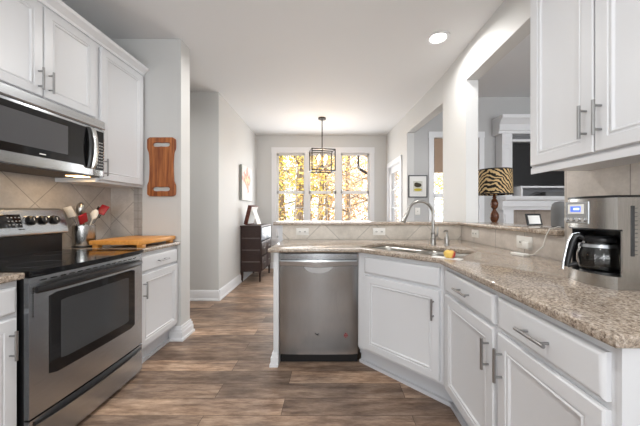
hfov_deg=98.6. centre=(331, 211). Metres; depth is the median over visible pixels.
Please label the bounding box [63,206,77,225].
spatula
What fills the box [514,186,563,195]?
shelf
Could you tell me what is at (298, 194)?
window
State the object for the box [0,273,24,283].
countertop
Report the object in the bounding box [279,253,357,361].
dishwasher
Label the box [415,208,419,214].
wall outlet
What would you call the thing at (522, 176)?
television
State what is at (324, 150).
chandelier
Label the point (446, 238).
soap dispenser
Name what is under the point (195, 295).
baseboard
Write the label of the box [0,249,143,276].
cooktop
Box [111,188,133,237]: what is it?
backsplash
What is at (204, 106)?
wall
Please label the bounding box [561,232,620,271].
carafe
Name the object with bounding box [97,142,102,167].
control panel
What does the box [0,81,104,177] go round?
microwave
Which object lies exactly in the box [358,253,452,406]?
base cabinet
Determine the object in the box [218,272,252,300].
baseboard
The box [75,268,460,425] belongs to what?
floor
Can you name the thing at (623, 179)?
backsplash
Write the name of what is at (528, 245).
power adapter
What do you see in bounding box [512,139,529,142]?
niche shelf
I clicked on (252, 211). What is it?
photograph
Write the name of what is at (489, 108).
wall
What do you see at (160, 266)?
base cabinet
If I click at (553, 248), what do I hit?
backsplash
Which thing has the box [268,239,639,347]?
countertop
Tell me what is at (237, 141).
wall
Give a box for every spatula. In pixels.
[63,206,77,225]
[78,213,87,225]
[92,204,109,224]
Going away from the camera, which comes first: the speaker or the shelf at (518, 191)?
the speaker
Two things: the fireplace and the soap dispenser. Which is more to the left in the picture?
the soap dispenser
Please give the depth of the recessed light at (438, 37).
2.53 m
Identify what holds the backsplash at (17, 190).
attached to the wall
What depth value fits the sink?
2.28 m
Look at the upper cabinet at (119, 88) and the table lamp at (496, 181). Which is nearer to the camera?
the upper cabinet at (119, 88)
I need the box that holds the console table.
[240,224,270,281]
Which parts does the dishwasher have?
handle, control panel, kick plate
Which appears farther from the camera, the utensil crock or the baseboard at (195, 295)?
the baseboard at (195, 295)
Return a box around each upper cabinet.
[0,0,95,117]
[55,42,143,187]
[530,0,639,173]
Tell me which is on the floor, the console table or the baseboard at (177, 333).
the console table
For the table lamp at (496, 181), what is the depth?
2.97 m
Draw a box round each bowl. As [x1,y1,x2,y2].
[75,202,85,214]
[90,209,98,218]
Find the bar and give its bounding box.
[273,221,563,235]
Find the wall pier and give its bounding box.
[111,39,189,325]
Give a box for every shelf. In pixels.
[496,196,563,209]
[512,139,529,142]
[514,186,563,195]
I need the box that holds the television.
[512,143,563,185]
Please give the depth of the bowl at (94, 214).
2.21 m
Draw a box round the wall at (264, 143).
[256,135,385,261]
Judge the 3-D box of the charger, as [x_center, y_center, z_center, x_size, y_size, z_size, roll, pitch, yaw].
[1.195,0.272,1.750,0.045,0.016,0.100,0,0,-12]
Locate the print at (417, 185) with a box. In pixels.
[413,181,421,191]
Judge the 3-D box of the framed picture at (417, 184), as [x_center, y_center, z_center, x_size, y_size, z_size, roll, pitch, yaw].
[1.400,-0.410,4.486,0.310,0.364,0.022,0,0,0]
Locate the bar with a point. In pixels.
(537, 229)
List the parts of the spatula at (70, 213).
blade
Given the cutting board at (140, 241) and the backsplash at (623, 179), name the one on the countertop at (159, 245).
the cutting board at (140, 241)
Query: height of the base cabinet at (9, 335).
0.883 m
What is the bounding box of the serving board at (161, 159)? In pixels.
[147,137,175,195]
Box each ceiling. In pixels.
[61,0,503,134]
[478,34,529,96]
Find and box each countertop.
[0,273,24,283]
[62,242,179,252]
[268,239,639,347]
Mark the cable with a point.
(557, 226)
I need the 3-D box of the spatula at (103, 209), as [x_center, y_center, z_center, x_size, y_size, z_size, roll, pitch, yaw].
[-1.937,0.105,2.236,0.043,0.331,0.214,0,0,21]
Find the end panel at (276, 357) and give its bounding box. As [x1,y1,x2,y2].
[269,253,280,367]
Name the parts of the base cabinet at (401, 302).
door, handle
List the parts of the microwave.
handle, control panel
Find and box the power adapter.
[522,242,531,248]
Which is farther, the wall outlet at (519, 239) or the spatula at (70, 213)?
the spatula at (70, 213)
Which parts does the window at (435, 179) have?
pane, sash, pane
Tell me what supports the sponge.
on the paper napkin
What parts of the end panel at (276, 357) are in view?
moulding, panel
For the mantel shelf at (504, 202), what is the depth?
4.26 m
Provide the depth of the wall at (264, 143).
5.80 m
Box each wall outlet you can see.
[296,228,308,234]
[373,228,384,234]
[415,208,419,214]
[472,229,478,237]
[516,235,532,249]
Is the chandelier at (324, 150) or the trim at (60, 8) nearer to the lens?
the trim at (60, 8)
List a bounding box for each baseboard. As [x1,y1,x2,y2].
[169,319,194,341]
[190,290,220,300]
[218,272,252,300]
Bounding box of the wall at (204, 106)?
[190,92,218,289]
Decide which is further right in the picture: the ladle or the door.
the door
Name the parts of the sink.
bowl, bowl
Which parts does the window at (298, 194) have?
sash, sash, pane, pane, sash, sash, pane, pane, pane, pane, sash, sash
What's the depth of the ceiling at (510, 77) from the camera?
3.82 m
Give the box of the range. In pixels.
[0,208,143,425]
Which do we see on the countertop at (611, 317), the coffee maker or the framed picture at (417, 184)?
the coffee maker
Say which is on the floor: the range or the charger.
the range
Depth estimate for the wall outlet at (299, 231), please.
2.77 m
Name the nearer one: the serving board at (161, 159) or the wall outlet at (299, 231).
the serving board at (161, 159)
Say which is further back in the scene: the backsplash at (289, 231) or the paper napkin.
the backsplash at (289, 231)
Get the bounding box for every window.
[271,147,374,244]
[428,132,484,221]
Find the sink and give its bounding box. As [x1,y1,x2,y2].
[372,246,468,256]
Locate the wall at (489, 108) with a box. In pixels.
[414,97,529,221]
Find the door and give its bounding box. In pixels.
[387,155,401,220]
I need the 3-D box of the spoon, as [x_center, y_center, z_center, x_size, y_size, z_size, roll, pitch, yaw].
[-1.932,0.127,2.193,0.030,0.288,0.106,0,0,40]
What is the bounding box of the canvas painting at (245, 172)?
[240,164,251,200]
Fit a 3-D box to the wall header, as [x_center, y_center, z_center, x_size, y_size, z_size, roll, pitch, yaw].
[1.370,-1.580,2.115,0.120,0.590,1.150,0,0,0]
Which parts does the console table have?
drawer, drawer, drawer, drawer, drawer, drawer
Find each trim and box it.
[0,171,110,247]
[37,0,148,75]
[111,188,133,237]
[134,188,141,235]
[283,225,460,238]
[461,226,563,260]
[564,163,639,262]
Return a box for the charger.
[510,252,529,256]
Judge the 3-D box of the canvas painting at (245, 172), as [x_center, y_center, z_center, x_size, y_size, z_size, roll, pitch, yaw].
[-1.541,-0.495,4.941,0.041,0.600,0.640,0,0,-2]
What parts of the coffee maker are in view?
panel, warming plate, lid, panel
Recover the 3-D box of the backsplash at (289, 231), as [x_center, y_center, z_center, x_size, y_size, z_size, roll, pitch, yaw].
[0.401,0.210,2.776,1.802,0.140,0.008,0,0,0]
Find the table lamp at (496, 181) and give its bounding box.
[478,167,513,221]
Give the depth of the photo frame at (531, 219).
2.02 m
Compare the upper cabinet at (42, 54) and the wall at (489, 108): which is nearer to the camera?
the upper cabinet at (42, 54)
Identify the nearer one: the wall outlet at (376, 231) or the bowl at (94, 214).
the bowl at (94, 214)
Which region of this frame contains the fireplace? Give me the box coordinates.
[492,114,563,225]
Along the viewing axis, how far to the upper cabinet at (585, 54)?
1.10 m
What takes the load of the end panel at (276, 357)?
on the floor
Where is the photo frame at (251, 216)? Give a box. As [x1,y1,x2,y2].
[244,205,260,224]
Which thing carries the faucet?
on the countertop at (611, 317)
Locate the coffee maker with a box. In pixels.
[564,195,639,289]
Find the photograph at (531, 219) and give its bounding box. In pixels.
[528,216,540,223]
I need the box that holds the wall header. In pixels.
[466,0,529,79]
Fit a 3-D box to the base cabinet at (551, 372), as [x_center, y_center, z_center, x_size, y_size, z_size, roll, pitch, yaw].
[0.957,0.753,0.872,0.676,0.883,0.467,0,0,0]
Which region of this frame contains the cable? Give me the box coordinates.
[527,226,560,254]
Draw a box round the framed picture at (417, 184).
[408,175,427,197]
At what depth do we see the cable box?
4.25 m
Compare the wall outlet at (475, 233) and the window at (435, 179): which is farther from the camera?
the window at (435, 179)
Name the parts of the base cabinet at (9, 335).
drawer, door, handle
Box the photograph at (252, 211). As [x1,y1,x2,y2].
[248,207,257,223]
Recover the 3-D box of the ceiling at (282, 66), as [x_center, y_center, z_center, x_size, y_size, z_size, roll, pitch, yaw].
[-1.095,-1.655,1.610,4.910,0.100,8.620,0,0,0]
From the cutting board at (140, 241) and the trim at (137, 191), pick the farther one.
the trim at (137, 191)
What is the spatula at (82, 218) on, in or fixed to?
in the utensil crock
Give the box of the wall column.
[443,48,477,221]
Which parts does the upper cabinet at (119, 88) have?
handle, door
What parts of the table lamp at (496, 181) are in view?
lamp shade, shade trim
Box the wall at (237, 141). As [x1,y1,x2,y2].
[219,93,255,288]
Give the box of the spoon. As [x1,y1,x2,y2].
[89,209,98,225]
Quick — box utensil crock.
[71,225,95,247]
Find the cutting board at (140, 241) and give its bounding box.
[89,236,174,247]
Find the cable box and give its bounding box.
[541,192,563,195]
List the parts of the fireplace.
leg, crown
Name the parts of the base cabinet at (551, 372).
handle, handle, door, drawer, panel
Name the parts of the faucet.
spout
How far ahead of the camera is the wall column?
2.83 m
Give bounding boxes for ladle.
[75,202,85,225]
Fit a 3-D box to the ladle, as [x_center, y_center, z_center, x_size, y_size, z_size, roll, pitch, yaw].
[-1.973,0.098,2.158,0.063,0.344,0.050,0,0,0]
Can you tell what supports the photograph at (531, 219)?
attached to the photo frame at (531, 219)
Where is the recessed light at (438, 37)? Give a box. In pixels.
[426,30,449,44]
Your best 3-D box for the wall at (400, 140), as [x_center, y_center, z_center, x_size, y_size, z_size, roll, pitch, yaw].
[1.285,-0.340,4.529,0.120,3.070,2.556,0,0,-4]
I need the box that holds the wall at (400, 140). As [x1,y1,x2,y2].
[386,76,442,220]
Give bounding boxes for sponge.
[443,250,455,257]
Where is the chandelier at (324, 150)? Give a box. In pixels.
[309,117,335,172]
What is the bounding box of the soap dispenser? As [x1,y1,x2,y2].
[443,230,449,245]
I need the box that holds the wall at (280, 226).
[279,225,461,247]
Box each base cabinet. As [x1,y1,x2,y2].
[0,280,18,425]
[140,245,177,362]
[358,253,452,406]
[445,267,499,425]
[492,293,639,425]
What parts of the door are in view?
pane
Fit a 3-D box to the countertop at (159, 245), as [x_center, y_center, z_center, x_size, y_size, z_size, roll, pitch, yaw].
[-1.731,0.295,2.294,0.638,0.030,0.524,0,0,0]
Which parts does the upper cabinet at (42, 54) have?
door, handle, handle, door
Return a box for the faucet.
[401,200,438,244]
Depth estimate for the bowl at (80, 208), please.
2.14 m
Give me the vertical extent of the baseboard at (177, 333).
0.130 m
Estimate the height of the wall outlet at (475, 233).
0.070 m
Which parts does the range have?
knob, control panel, knob, knob, storage drawer, oven door, handle, handle, pane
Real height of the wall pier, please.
2.800 m
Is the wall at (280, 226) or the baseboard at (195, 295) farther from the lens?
the baseboard at (195, 295)
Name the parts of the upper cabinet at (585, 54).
door, handle, handle, door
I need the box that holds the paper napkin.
[432,256,462,259]
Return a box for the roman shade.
[434,139,442,172]
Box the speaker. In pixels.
[551,201,563,227]
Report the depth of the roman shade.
4.51 m
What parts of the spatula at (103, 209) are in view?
blade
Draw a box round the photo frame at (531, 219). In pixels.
[525,214,542,225]
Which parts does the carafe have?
handle trim, handle, glass, lid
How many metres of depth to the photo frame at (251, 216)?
4.75 m
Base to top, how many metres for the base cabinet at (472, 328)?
0.883 m

